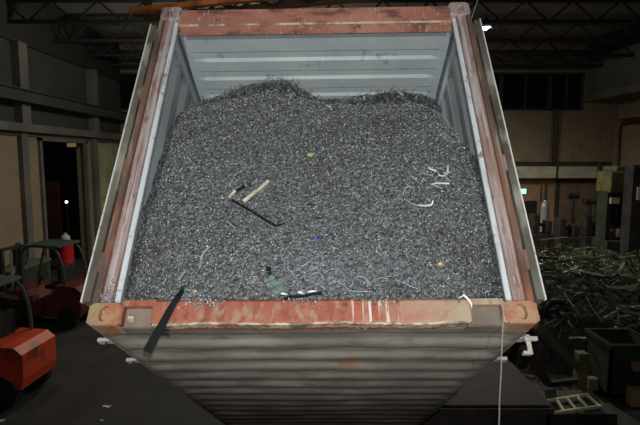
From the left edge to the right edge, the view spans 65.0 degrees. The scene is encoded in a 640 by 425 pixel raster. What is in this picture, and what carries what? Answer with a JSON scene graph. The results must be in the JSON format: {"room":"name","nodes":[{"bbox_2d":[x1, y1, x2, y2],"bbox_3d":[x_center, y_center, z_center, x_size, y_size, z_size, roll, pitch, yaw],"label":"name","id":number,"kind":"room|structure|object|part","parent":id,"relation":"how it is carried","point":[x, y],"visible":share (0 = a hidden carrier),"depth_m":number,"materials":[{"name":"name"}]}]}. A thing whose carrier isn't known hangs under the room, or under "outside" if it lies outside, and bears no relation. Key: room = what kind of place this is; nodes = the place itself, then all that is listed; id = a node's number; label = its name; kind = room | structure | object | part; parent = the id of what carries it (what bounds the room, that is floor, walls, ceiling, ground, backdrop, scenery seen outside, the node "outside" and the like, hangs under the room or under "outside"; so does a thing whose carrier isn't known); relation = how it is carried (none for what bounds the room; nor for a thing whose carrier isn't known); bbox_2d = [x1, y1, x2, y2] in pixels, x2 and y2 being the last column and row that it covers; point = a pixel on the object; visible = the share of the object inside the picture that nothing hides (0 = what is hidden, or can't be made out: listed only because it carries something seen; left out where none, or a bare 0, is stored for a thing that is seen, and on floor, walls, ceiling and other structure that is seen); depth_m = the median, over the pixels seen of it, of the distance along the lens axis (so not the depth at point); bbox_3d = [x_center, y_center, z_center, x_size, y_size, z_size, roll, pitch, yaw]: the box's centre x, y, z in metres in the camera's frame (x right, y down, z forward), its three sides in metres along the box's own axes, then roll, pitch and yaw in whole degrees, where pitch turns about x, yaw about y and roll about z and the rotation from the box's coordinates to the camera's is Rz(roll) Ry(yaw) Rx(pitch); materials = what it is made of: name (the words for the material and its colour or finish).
{"room":"waste facility","nodes":[
{"label":"waste facility","id":0,"kind":"room"},
{"bbox_2d":[0,37,120,265],"bbox_3d":[-10.400,-0.974,11.965,0.400,8.300,44.000,0,6,0],"label":"wall","id":1,"kind":"structure","parent":0,"point":[48,74],"depth_m":18.32,"materials":[{"name":"beige paint"}]},
{"bbox_2d":[9,40,35,257],"bbox_3d":[-10.310,-1.550,17.184,0.780,8.300,0.500,0,6,0],"label":"wall pier","id":2,"kind":"object","parent":1,"relation":"attached to","point":[18,50],"visible":0.35,"depth_m":17.00,"materials":[{"name":"grey concrete"}]},
{"bbox_2d":[0,0,121,81],"bbox_3d":[-10.340,-6.043,11.406,0.520,1.900,44.000,0,6,0],"label":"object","id":3,"kind":"structure","parent":1,"relation":"attached to","point":[38,37],"depth_m":19.06,"materials":[{"name":"grey metal"}]},
{"bbox_2d":[0,120,121,142],"bbox_3d":[-10.040,-2.236,11.826,0.320,0.400,44.000,0,6,0],"label":"trim ledge","id":4,"kind":"object","parent":1,"relation":"attached to","point":[6,127],"depth_m":18.85,"materials":[{"name":"grey metal"}]},
{"bbox_2d":[37,137,92,277],"bbox_3d":[-10.175,-0.338,20.235,0.150,5.220,3.740,0,6,0],"label":"doorway","id":5,"kind":"structure","parent":1,"relation":"in","point":[39,139],"depth_m":19.77,"materials":[{"name":"grey metal"}]},
{"bbox_2d":[86,69,100,240],"bbox_3d":[-10.310,-2.143,22.551,0.780,8.300,0.500,0,6,0],"label":"wall pier","id":6,"kind":"object","parent":1,"relation":"attached to","point":[91,75],"visible":0.29,"depth_m":22.37,"materials":[{"name":"grey concrete"}]},
{"bbox_2d":[98,142,118,212],"bbox_3d":[-10.340,-0.832,24.808,0.320,5.200,2.900,0,6,0],"label":"wall panel","id":7,"kind":"object","parent":1,"relation":"attached to","point":[108,152],"visible":0.21,"depth_m":24.10,"materials":[{"name":"paint"}]},
{"bbox_2d":[42,141,80,246],"bbox_3d":[-14.650,-0.764,20.540,8.100,6.000,9.400,0,6,0],"label":"wall","id":8,"kind":"structure","parent":0,"point":[60,160],"depth_m":24.93,"materials":[{"name":"black"}]},
{"bbox_2d":[0,247,639,424],"bbox_3d":[-1.700,3.300,12.437,34.600,0.300,44.000,0,6,0],"label":"floor","id":9,"kind":"structure","parent":0,"point":[87,375],"depth_m":9.60,"materials":[{"name":"concrete"}]},
{"bbox_2d":[0,258,50,305],"bbox_3d":[-9.445,2.199,15.938,0.790,1.120,2.100,0,6,0],"label":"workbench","id":10,"kind":"object","parent":9,"relation":"on","point":[32,266],"visible":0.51,"depth_m":16.02,"materials":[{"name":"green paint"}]},
{"bbox_2d":[11,242,27,265],"bbox_3d":[-9.500,1.295,15.838,0.480,0.700,0.468,0,6,0],"label":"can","id":11,"kind":"object","parent":10,"relation":"on","point":[14,251],"visible":0.48,"depth_m":15.65,"materials":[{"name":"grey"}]},
{"bbox_2d":[0,275,55,408],"bbox_3d":[-6.974,2.352,9.502,3.450,2.224,1.151,0,6,4],"label":"forklift","id":12,"kind":"object","parent":9,"relation":"on","point":[27,355],"visible":1,"depth_m":9.29,"materials":[{"name":"red metal"}]},
{"bbox_3d":[-6.151,2.174,9.425,0.500,0.600,0.640,0,6,4],"label":"seat","id":13,"kind":"part","parent":12,"relation":"part of","materials":[{"name":"black rubber"}]},
{"bbox_3d":[-6.435,1.889,9.413,1.539,1.283,1.010,0,6,4],"label":"guard frame","id":14,"kind":"part","parent":12,"relation":"part of","materials":[{"name":"grey metal"}]},
{"bbox_2d":[0,239,88,328],"bbox_3d":[-7.870,1.882,13.763,3.450,2.224,1.151,1,6,8],"label":"forklift","id":15,"kind":"object","parent":9,"relation":"on","point":[64,303],"visible":0.85,"depth_m":13.30,"materials":[{"name":"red metal"}]},
{"bbox_3d":[-7.335,1.423,13.636,1.539,1.283,1.010,1,6,8],"label":"guard frame","id":16,"kind":"part","parent":15,"relation":"part of","materials":[{"name":"grey"}]},
{"bbox_3d":[-7.053,1.710,13.628,0.500,0.600,0.640,1,6,8],"label":"seat","id":17,"kind":"part","parent":15,"relation":"part of","materials":[{"name":"black rubber"}]},
{"bbox_2d":[45,181,68,254],"bbox_3d":[-12.650,0.234,23.352,1.500,3.400,0.830,0,6,0],"label":"tall cabinet","id":18,"kind":"object","parent":9,"relation":"on","point":[56,191],"visible":0.27,"depth_m":23.00,"materials":[{"name":"black metal"}]},
{"bbox_2d":[58,244,74,266],"bbox_3d":[-10.266,1.761,20.316,0.600,1.030,0.600,0,6,0],"label":"drum","id":19,"kind":"object","parent":9,"relation":"on","point":[66,253],"visible":0.51,"depth_m":20.09,"materials":[{"name":"red paint"}]},
{"bbox_2d":[60,233,69,239],"bbox_3d":[-10.266,1.041,20.236,0.360,0.420,0.360,0,6,0],"label":"canister","id":20,"kind":"object","parent":19,"relation":"on","point":[65,236],"visible":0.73,"depth_m":20.12,"materials":[{"name":"grey plastic"}]},
{"bbox_2d":[65,201,68,234],"bbox_3d":[-10.898,0.799,21.719,0.120,2.636,0.120,0,6,0],"label":"work light","id":21,"kind":"object","parent":9,"relation":"on","point":[66,202],"visible":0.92,"depth_m":21.64,"materials":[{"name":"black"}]},
{"bbox_2d":[80,2,546,424],"bbox_3d":[-0.015,0.983,5.971,2.599,5.707,6.445,0,6,1],"label":"shipping container","id":22,"kind":"object","parent":9,"relation":"on","point":[347,361],"visible":0.7,"depth_m":3.63,"materials":[{"name":"metal"}]},
{"bbox_3d":[-1.293,-0.191,3.881,0.045,2.272,1.186,-1,-30,1],"label":"door","id":23,"kind":"part","parent":22,"relation":"part of","materials":[{"name":"metal"}]},
{"bbox_3d":[-1.193,-0.475,3.434,0.139,2.337,0.140,-1,-30,1],"label":"corner post","id":24,"kind":"part","parent":22,"relation":"part of","materials":[{"name":"red metal"}]},
{"bbox_3d":[-1.003,0.611,2.830,0.185,0.112,0.090,-1,-30,1],"label":"recess plate","id":25,"kind":"part","parent":22,"relation":"part of","materials":[{"name":"grey metal"}]},
{"bbox_3d":[-1.175,2.065,5.384,0.052,0.134,5.738,-1,-30,1],"label":"rail","id":26,"kind":"part","parent":22,"relation":"part of","materials":[{"name":"grey metal"}]},
{"bbox_3d":[-1.164,1.019,6.046,0.040,2.400,5.918,-1,-30,1],"label":"panel","id":27,"kind":"part","parent":22,"relation":"part of","materials":[{"name":"white paint"}]},
{"bbox_3d":[-1.153,-0.055,6.591,0.085,0.145,5.768,-1,-30,1],"label":"rail","id":28,"kind":"part","parent":22,"relation":"part of","materials":[{"name":"grey metal"}]},
{"bbox_2d":[97,276,397,313],"bbox_3d":[-0.412,0.464,2.771,1.673,0.180,0.133,0,6,3],"label":"chips","id":29,"kind":"object","parent":22,"relation":"on","point":[107,291],"visible":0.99,"depth_m":2.77,"materials":[{"name":"metal"}]},
{"bbox_2d":[283,292,321,299],"bbox_3d":[-0.096,0.463,2.784,0.215,0.041,0.021,-1,6,-6],"label":"scrap","id":30,"kind":"object","parent":22,"relation":"on","point":[315,293],"visible":1,"depth_m":2.78,"materials":[{"name":"black"}]},
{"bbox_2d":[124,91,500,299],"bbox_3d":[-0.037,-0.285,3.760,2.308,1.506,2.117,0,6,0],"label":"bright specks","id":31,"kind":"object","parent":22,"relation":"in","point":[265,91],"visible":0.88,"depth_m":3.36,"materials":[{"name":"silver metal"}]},
{"bbox_3d":[-0.046,0.570,2.797,2.104,0.139,0.130,-1,-30,1],"label":"door sill","id":32,"kind":"part","parent":22,"relation":"part of","materials":[{"name":"orange paint"}]},
{"bbox_2d":[124,80,503,300],"bbox_3d":[0.016,1.158,5.963,2.360,5.004,6.192,0,6,1],"label":"heap","id":33,"kind":"object","parent":22,"relation":"in","point":[441,195],"depth_m":3.26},
{"bbox_2d":[143,288,184,353],"bbox_3d":[-0.826,0.592,2.740,0.081,0.298,0.294,4,7,32],"label":"strap","id":34,"kind":"object","parent":33,"relation":"hanging from","point":[151,343],"visible":1,"depth_m":2.67,"materials":[{"name":"black"}]},
{"bbox_2d":[228,190,235,198],"bbox_3d":[-0.585,-0.122,3.344,0.021,0.060,0.065,6,9,44],"label":"wood splinter","id":35,"kind":"object","parent":33,"relation":"on","point":[234,191],"visible":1,"depth_m":3.34,"materials":[{"name":"beige wood"}]},
{"bbox_2d":[236,185,244,192],"bbox_3d":[-0.536,-0.159,3.366,0.070,0.051,0.018,0,6,2],"label":"scrap","id":36,"kind":"object","parent":33,"relation":"on","point":[243,186],"visible":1,"depth_m":3.36,"materials":[{"name":"black metal"}]},
{"bbox_3d":[-0.413,-0.140,3.316,0.204,0.148,0.056,-5,8,-36],"label":"wooden slat","id":37,"kind":"part","parent":33,"relation":"part of","materials":[{"name":"beige wood"}]},
{"bbox_2d":[231,199,284,226],"bbox_3d":[-0.410,0.001,3.200,0.430,0.153,0.049,4,7,31],"label":"strap","id":38,"kind":"object","parent":33,"relation":"on","point":[232,200],"visible":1,"depth_m":3.18,"materials":[{"name":"black plastic"}]},
{"bbox_2d":[266,266,277,278],"bbox_3d":[-0.272,0.344,2.851,0.108,0.064,0.038,6,8,41],"label":"strap","id":39,"kind":"object","parent":33,"relation":"on","point":[268,268],"visible":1,"depth_m":2.86,"materials":[{"name":"black"}]},
{"bbox_2d":[265,275,284,294],"bbox_3d":[-0.249,0.404,2.802,0.113,0.099,0.089,0,6,0],"label":"rag","id":40,"kind":"object","parent":33,"relation":"in","point":[276,286],"visible":1,"depth_m":2.81,"materials":[{"name":"fabric"}]},
{"bbox_2d":[142,183,484,291],"bbox_3d":[-0.045,0.138,3.012,2.071,0.614,0.611,-1,6,-5],"label":"fine hairs","id":41,"kind":"object","parent":33,"relation":"on","point":[315,263],"visible":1,"depth_m":2.91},
{"bbox_2d":[186,73,443,115],"bbox_3d":[-0.022,-1.021,4.338,2.328,0.416,0.858,0,6,0],"label":"long turnings","id":42,"kind":"object","parent":33,"relation":"on","point":[391,98],"visible":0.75,"depth_m":4.44,"materials":[{"name":"grey metal"}]},
{"bbox_2d":[437,261,443,266],"bbox_3d":[0.695,0.297,2.897,0.042,0.032,0.030,2,7,16],"label":"scrap","id":43,"kind":"object","parent":33,"relation":"on","point":[440,263],"visible":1,"depth_m":2.89,"materials":[{"name":"gold metal"}]},
{"bbox_3d":[0.014,2.071,5.289,2.432,0.041,5.828,-1,-30,1],"label":"underside panel","id":44,"kind":"part","parent":22,"relation":"part of","materials":[{"name":"grey metal"}]},
{"bbox_3d":[0.020,-0.055,6.592,2.300,0.023,5.838,-1,-30,1],"label":"roof panel","id":45,"kind":"part","parent":22,"relation":"part of","materials":[{"name":"white paint"}]},
{"bbox_3d":[1.192,-0.076,6.547,0.085,0.145,5.768,-1,-30,1],"label":"rail","id":46,"kind":"part","parent":22,"relation":"part of","materials":[{"name":"grey metal"}]},
{"bbox_3d":[1.201,0.998,6.001,0.040,2.400,5.918,-1,-30,1],"label":"panel","id":47,"kind":"part","parent":22,"relation":"part of","materials":[{"name":"white paint"}]},
{"bbox_2d":[458,293,471,310],"bbox_3d":[0.806,0.487,2.762,0.045,0.082,0.112,-2,7,-18],"label":"curled leaf","id":48,"kind":"object","parent":22,"relation":"on","point":[464,295],"visible":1,"depth_m":2.75,"materials":[{"name":"silver metal"}]},
{"bbox_3d":[1.206,2.044,5.339,0.052,0.134,5.738,-1,-30,1],"label":"rail","id":49,"kind":"part","parent":22,"relation":"part of","materials":[{"name":"grey metal"}]},
{"bbox_3d":[0.907,0.594,2.794,0.195,0.112,0.090,-1,-30,1],"label":"recess plate","id":50,"kind":"part","parent":22,"relation":"part of","materials":[{"name":"grey metal"}]},
{"bbox_3d":[1.105,-0.496,3.391,0.139,2.337,0.140,-1,-30,1],"label":"corner post","id":51,"kind":"part","parent":22,"relation":"part of","materials":[{"name":"red metal"}]},
{"bbox_2d":[498,301,504,424],"bbox_3d":[0.974,1.079,2.727,0.009,1.228,0.008,3,7,22],"label":"chain","id":52,"kind":"object","parent":22,"relation":"hanging from","point":[503,301],"visible":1,"depth_m":2.69,"materials":[{"name":"silver metal"}]},
{"bbox_3d":[1.227,-0.213,3.834,0.045,2.272,1.186,-1,-30,1],"label":"door","id":53,"kind":"part","parent":22,"relation":"part of","materials":[{"name":"metal"}]},
{"bbox_2d":[422,361,553,424],"bbox_3d":[2.320,3.133,7.891,1.920,1.030,1.680,0,6,0],"label":"bin","id":54,"kind":"object","parent":9,"relation":"on","point":[477,403],"visible":0.48,"depth_m":7.10,"materials":[{"name":"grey metal"}]},
{"bbox_3d":[2.320,2.636,7.837,1.800,0.030,1.560,0,6,0],"label":"lid","id":55,"kind":"part","parent":54,"relation":"part of","materials":[{"name":"metal"}]},
{"bbox_2d":[539,181,542,214],"bbox_3d":[11.320,0.013,25.807,0.090,3.300,0.086,0,6,0],"label":"pipe","id":56,"kind":"object","parent":9,"relation":"on","point":[541,181],"visible":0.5,"depth_m":25.68,"materials":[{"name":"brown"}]},
{"bbox_2d":[528,213,554,253],"bbox_3d":[10.013,1.030,22.836,0.997,1.932,0.830,0,6,0],"label":"machine","id":57,"kind":"object","parent":9,"relation":"on","point":[534,219],"visible":0.73,"depth_m":22.50,"materials":[{"name":"grey metal"}]},
{"bbox_3d":[10.063,1.438,22.479,0.299,0.425,0.030,0,6,0],"label":"panel","id":58,"kind":"part","parent":57,"relation":"part of","materials":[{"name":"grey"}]},
{"bbox_2d":[539,198,548,231],"bbox_3d":[10.985,0.548,24.609,0.400,2.500,0.400,0,6,0],"label":"gas cylinder","id":59,"kind":"object","parent":9,"relation":"on","point":[544,208],"visible":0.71,"depth_m":24.40,"materials":[{"name":"silver metal"}]},
{"bbox_2d":[519,323,588,389],"bbox_3d":[4.207,2.672,9.033,1.849,1.695,0.561,-2,7,-19],"label":"stand","id":60,"kind":"object","parent":9,"relation":"on","point":[579,362],"visible":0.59,"depth_m":9.06,"materials":[{"name":"green paint"}]},
{"bbox_3d":[3.805,2.710,8.826,0.961,0.966,0.130,-5,8,-38],"label":"arm","id":61,"kind":"part","parent":60,"relation":"part of"},
{"bbox_3d":[4.188,2.376,8.915,1.307,1.080,0.160,-4,7,-29],"label":"arm","id":62,"kind":"part","parent":60,"relation":"part of","materials":[{"name":"green paint"}]},
{"bbox_2d":[554,217,580,256],"bbox_3d":[11.003,1.140,22.446,0.980,1.798,0.830,0,6,0],"label":"machine","id":63,"kind":"object","parent":9,"relation":"on","point":[560,227],"visible":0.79,"depth_m":22.14,"materials":[{"name":"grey metal"}]},
{"bbox_2d":[500,260,639,379],"bbox_3d":[6.600,2.183,12.817,7.400,1.817,5.500,0,6,0],"label":"heap","id":64,"kind":"object","parent":9,"relation":"on","point":[555,367],"visible":0.16,"depth_m":10.84,"materials":[{"name":"black metal"}]},
{"bbox_2d":[542,298,569,318],"bbox_3d":[5.173,2.159,11.003,0.560,0.557,0.180,0,6,0],"label":"tyre","id":65,"kind":"object","parent":64,"relation":"on","point":[546,306],"visible":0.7,"depth_m":10.93,"materials":[{"name":"black rubber"}]},
{"bbox_2d":[547,282,572,296],"bbox_3d":[5.300,1.701,11.079,0.722,0.378,0.050,-2,7,-20],"label":"bar","id":66,"kind":"object","parent":64,"relation":"on","point":[547,282],"visible":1,"depth_m":11.04,"materials":[{"name":"grey metal"}]},
{"bbox_2d":[535,241,639,339],"bbox_3d":[6.693,1.684,12.757,7.465,2.088,5.453,-1,6,-8],"label":"strips","id":67,"kind":"object","parent":64,"relation":"on","point":[590,255],"visible":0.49,"depth_m":11.61,"materials":[{"name":"metal"}]},
{"bbox_2d":[603,307,622,318],"bbox_3d":[6.202,2.125,10.622,0.579,0.158,0.050,-3,7,-26],"label":"bar","id":68,"kind":"object","parent":64,"relation":"on","point":[620,308],"visible":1,"depth_m":10.60,"materials":[{"name":"grey metal"}]},
{"bbox_2d":[617,261,625,272],"bbox_3d":[6.907,1.297,11.537,0.396,0.288,0.070,-5,8,-40],"label":"bar","id":69,"kind":"object","parent":64,"relation":"on","point":[622,263],"visible":0.64,"depth_m":11.55,"materials":[{"name":"metal"}]},
{"bbox_2d":[565,192,579,223],"bbox_3d":[11.865,0.473,23.695,0.560,2.848,0.560,0,6,0],"label":"grinder","id":70,"kind":"object","parent":9,"relation":"on","point":[568,195],"visible":0.59,"depth_m":23.53,"materials":[{"name":"grey metal"}]},
{"bbox_3d":[11.865,-0.795,23.555,0.360,0.234,0.240,0,6,0],"label":"motor","id":71,"kind":"part","parent":70,"relation":"part of","materials":[{"name":"grey metal"}]},
{"bbox_2d":[538,390,616,424],"bbox_3d":[4.230,3.361,8.516,1.200,0.440,0.949,0,6,0],"label":"table","id":72,"kind":"object","parent":9,"relation":"on","point":[571,407],"visible":0.66,"depth_m":8.22,"materials":[{"name":"beige paint"}]},
{"bbox_2d":[578,214,595,259],"bbox_3d":[11.890,1.094,22.038,0.874,1.978,0.830,0,6,0],"label":"machine","id":73,"kind":"object","parent":9,"relation":"on","point":[586,224],"visible":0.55,"depth_m":21.78,"materials":[{"name":"grey metal"}]},
{"bbox_2d":[582,198,596,215],"bbox_3d":[12.679,0.614,23.710,0.560,2.566,0.560,0,6,0],"label":"grinder","id":74,"kind":"object","parent":9,"relation":"on","point":[585,201],"visible":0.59,"depth_m":23.53,"materials":[{"name":"grey metal"}]},
{"bbox_3d":[12.679,-0.515,23.586,0.360,0.234,0.240,0,6,0],"label":"motor","id":75,"kind":"part","parent":74,"relation":"part of","materials":[{"name":"grey metal"}]},
{"bbox_2d":[587,376,598,391],"bbox_3d":[5.221,3.310,9.646,0.180,0.293,0.150,0,6,0],"label":"box","id":76,"kind":"object","parent":9,"relation":"on","point":[592,381],"visible":0.77,"depth_m":9.57,"materials":[{"name":"brown cardboard"}]},
{"bbox_2d":[594,163,601,220],"bbox_3d":[14.133,-0.416,25.609,0.200,4.196,0.190,0,6,0],"label":"pipe","id":77,"kind":"object","parent":9,"relation":"on","point":[599,165],"visible":0.41,"depth_m":25.49,"materials":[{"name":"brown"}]},
{"bbox_2d":[591,166,624,262],"bbox_3d":[11.600,0.267,19.648,1.270,4.148,1.100,0,6,0],"label":"press","id":78,"kind":"object","parent":9,"relation":"on","point":[610,182],"visible":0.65,"depth_m":19.39,"materials":[{"name":"green paint"}]},
{"bbox_3d":[11.262,-0.449,19.177,0.357,0.229,0.060,0,6,0],"label":"name plate","id":79,"kind":"part","parent":78,"relation":"part of","materials":[{"name":"beige paint"}]},
{"bbox_2d":[584,328,639,401],"bbox_3d":[5.732,2.906,9.627,0.920,1.100,0.920,0,6,0],"label":"bin","id":80,"kind":"object","parent":9,"relation":"on","point":[611,351],"visible":0.8,"depth_m":9.30,"materials":[{"name":"grey metal"}]},
{"bbox_2d":[631,360,639,371],"bbox_3d":[5.904,2.792,9.197,0.420,0.178,0.230,0,6,0],"label":"block","id":81,"kind":"object","parent":80,"relation":"on","point":[635,364],"visible":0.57,"depth_m":9.10,"materials":[{"name":"brown"}]},
{"bbox_2d":[609,117,639,236],"bbox_3d":[13.431,-1.051,22.018,1.394,6.247,0.304,0,6,0],"label":"pipe","id":82,"kind":"object","parent":9,"relation":"on","point":[617,134],"visible":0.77,"depth_m":21.68,"materials":[{"name":"brown metal"}]},
{"bbox_2d":[620,165,639,264],"bbox_3d":[12.194,0.324,18.854,1.420,4.208,0.590,0,6,0],"label":"tall cabinet","id":83,"kind":"object","parent":9,"relation":"on","point":[630,220],"visible":0.76,"depth_m":18.67,"materials":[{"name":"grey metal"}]},
{"bbox_3d":[12.179,-0.701,18.465,1.050,0.478,0.040,0,6,0],"label":"panel","id":84,"kind":"part","parent":83,"relation":"part of","materials":[{"name":"beige paint"}]},
{"bbox_2d":[625,386,639,406],"bbox_3d":[5.781,3.344,9.132,0.340,0.337,0.180,0,6,0],"label":"box","id":85,"kind":"object","parent":9,"relation":"on","point":[632,399],"visible":1,"depth_m":9.06,"materials":[{"name":"brown cardboard"}]},
{"bbox_2d":[50,3,639,37],"bbox_3d":[2.400,-7.027,11.297,26.400,0.080,44.000,0,6,0],"label":"roof trusses","id":86,"kind":"structure","parent":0,"point":[121,10],"depth_m":20.31,"materials":[{"name":"metal"}]},
{"bbox_2d":[129,0,379,21],"bbox_3d":[-0.337,-4.484,6.051,4.650,3.824,0.628,2,7,16],"label":"girder","id":87,"kind":"object","parent":86,"relation":"hanging from","point":[147,8],"visible":0.78,"depth_m":6.44,"materials":[{"name":"orange metal"}]},
{"bbox_2d":[482,10,492,30],"bbox_3d":[6.375,-7.451,19.299,0.560,0.833,0.560,0,6,0],"label":"lamp","id":88,"kind":"object","parent":86,"relation":"hanging from","point":[485,27],"visible":0.44,"depth_m":19.19,"materials":[{"name":"grey metal"}]},
{"bbox_2d":[119,43,618,178],"bbox_3d":[2.300,-3.471,25.926,25.800,10.200,0.300,0,6,0],"label":"wall","id":89,"kind":"structure","parent":0,"point":[586,135],"depth_m":25.68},
{"bbox_2d":[120,72,137,110],"bbox_3d":[-8.500,-6.149,25.580,4.200,1.900,0.200,0,6,0],"label":"window","id":90,"kind":"structure","parent":89,"relation":"in","point":[127,85],"depth_m":25.58,"materials":[{"name":"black glass"}]},
{"bbox_2d":[119,58,588,69],"bbox_3d":[1.450,-7.472,25.258,24.100,0.600,0.150,0,6,0],"label":"beam","id":91,"kind":"structure","parent":89,"relation":"attached to","point":[121,60],"depth_m":25.18,"materials":[{"name":"grey metal"}]},
{"bbox_2d":[493,72,501,102],"bbox_3d":[7.400,-6.149,25.580,3.600,1.900,0.200,0,6,0],"label":"window","id":92,"kind":"structure","parent":89,"relation":"in","point":[498,75],"depth_m":25.48,"materials":[{"name":"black glass"}]},
{"bbox_3d":[7.400,-6.153,25.614,3.560,1.860,0.030,0,6,0],"label":"pane","id":93,"kind":"part","parent":92,"relation":"part of","materials":[{"name":"glass"}]},
{"bbox_2d":[501,72,550,110],"bbox_3d":[10.450,-6.149,25.580,2.500,1.900,0.200,0,6,0],"label":"window","id":94,"kind":"structure","parent":89,"relation":"in","point":[520,91],"depth_m":25.58,"materials":[{"name":"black glass"}]},
{"bbox_2d":[519,179,577,233],"bbox_3d":[10.500,-0.047,26.123,9.400,3.350,0.060,0,6,0],"label":"wall panel","id":95,"kind":"object","parent":89,"relation":"attached to","point":[533,186],"visible":0.07,"depth_m":25.98,"materials":[{"name":"beige paint"}]},
{"bbox_2d":[521,188,526,193],"bbox_3d":[10.474,-1.095,25.964,0.400,0.300,0.066,0,6,0],"label":"exit sign","id":96,"kind":"object","parent":95,"relation":"attached to","point":[523,190],"visible":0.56,"depth_m":25.93,"materials":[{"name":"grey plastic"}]},
{"bbox_2d":[524,201,535,217],"bbox_3d":[10.700,0.509,26.099,1.000,2.250,0.110,0,6,0],"label":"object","id":97,"kind":"structure","parent":95,"relation":"attached to","point":[530,206],"depth_m":26.01,"materials":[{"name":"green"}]},
{"bbox_2d":[516,166,604,178],"bbox_3d":[11.600,-2.057,25.649,6.800,0.653,0.520,0,6,0],"label":"duct","id":98,"kind":"object","parent":89,"relation":"attached to","point":[554,172],"visible":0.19,"depth_m":25.43,"materials":[{"name":"grey metal"}]},
{"bbox_2d":[515,162,611,163],"bbox_3d":[9.845,-2.529,25.627,10.690,0.133,0.140,0,6,0],"label":"pipe","id":99,"kind":"object","parent":89,"relation":"attached to","point":[515,162],"visible":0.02,"depth_m":25.56,"materials":[{"name":"grey metal"}]},
{"bbox_2d":[549,109,555,162],"bbox_3d":[11.787,-3.869,25.449,0.170,2.704,0.162,0,6,0],"label":"pipe","id":100,"kind":"object","parent":99,"relation":"attached to","point":[553,110],"visible":1,"depth_m":25.39,"materials":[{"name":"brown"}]},
{"bbox_2d":[550,72,584,110],"bbox_3d":[12.550,-6.149,25.580,1.700,1.900,0.200,0,6,0],"label":"window","id":101,"kind":"structure","parent":89,"relation":"in","point":[567,88],"depth_m":25.58,"materials":[{"name":"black glass"}]},
{"bbox_2d":[553,179,595,233],"bbox_3d":[13.300,-0.054,26.051,2.280,3.380,0.080,0,6,0],"label":"door frame","id":102,"kind":"structure","parent":89,"relation":"attached to","point":[557,182],"depth_m":25.88,"materials":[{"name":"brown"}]},
{"bbox_2d":[558,182,595,234],"bbox_3d":[13.300,0.037,26.049,1.880,3.200,0.095,0,6,0],"label":"door","id":103,"kind":"structure","parent":89,"relation":"in","point":[587,190],"depth_m":25.97,"materials":[{"name":"brown metal"}]},
{"bbox_2d":[582,43,639,102],"bbox_3d":[14.410,-5.074,11.513,2.180,2.050,44.000,0,6,0],"label":"wall","id":104,"kind":"structure","parent":0,"point":[618,79],"depth_m":23.09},
{"bbox_2d":[6,0,639,23],"bbox_3d":[1.650,-6.495,16.185,23.736,0.770,0.100,0,6,0],"label":"roof truss","id":105,"kind":"object","parent":104,"relation":"attached to","point":[24,20],"visible":0.57,"depth_m":16.17,"materials":[{"name":"grey metal"}]},
{"bbox_2d":[51,24,639,42],"bbox_3d":[1.650,-6.792,18.869,23.736,0.770,0.100,0,6,0],"label":"roof truss","id":106,"kind":"object","parent":104,"relation":"attached to","point":[66,40],"visible":0.25,"depth_m":18.85,"materials":[{"name":"grey metal"}]},
{"bbox_2d":[84,38,634,56],"bbox_3d":[1.650,-7.088,21.552,23.736,0.770,0.100,0,6,0],"label":"roof truss","id":107,"kind":"object","parent":104,"relation":"attached to","point":[102,54],"visible":0.3,"depth_m":21.54,"materials":[{"name":"grey metal"}]},
{"bbox_2d":[587,25,639,60],"bbox_3d":[14.475,-6.540,11.351,2.050,0.900,44.000,0,6,0],"label":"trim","id":108,"kind":"structure","parent":104,"relation":"attached to","point":[634,29],"depth_m":22.77,"materials":[{"name":"grey metal"}]},
{"bbox_2d":[616,98,639,236],"bbox_3d":[15.350,-0.477,12.020,0.300,7.300,44.000,0,6,0],"label":"wall","id":109,"kind":"structure","parent":0,"point":[630,141],"depth_m":24.66,"materials":[{"name":"beige paint"}]},
{"bbox_3d":[-14.650,-3.845,20.200,8.100,0.200,9.400,0,6,0],"label":"ceiling","id":110,"kind":"structure","parent":0,"visible":0},
{"bbox_2d":[67,143,75,146],"bbox_3d":[-11.661,-3.638,23.981,0.920,1.041,0.170,0,6,0],"label":"tube light","id":111,"kind":"object","parent":110,"relation":"hanging from","point":[68,144],"visible":0.38,"depth_m":23.94,"materials":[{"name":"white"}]},
{"bbox_3d":[-10.310,-0.957,11.816,0.780,8.300,0.500,0,6,0],"label":"wall pier","id":112,"kind":"object","parent":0,"visible":0},
{"bbox_2d":[0,83,127,120],"bbox_3d":[-9.780,-3.320,11.706,0.280,0.420,44.000,0,6,0],"label":"beam","id":113,"kind":"structure","parent":112,"relation":"attached to","point":[7,92],"depth_m":18.43,"materials":[{"name":"grey metal"}]}
]}

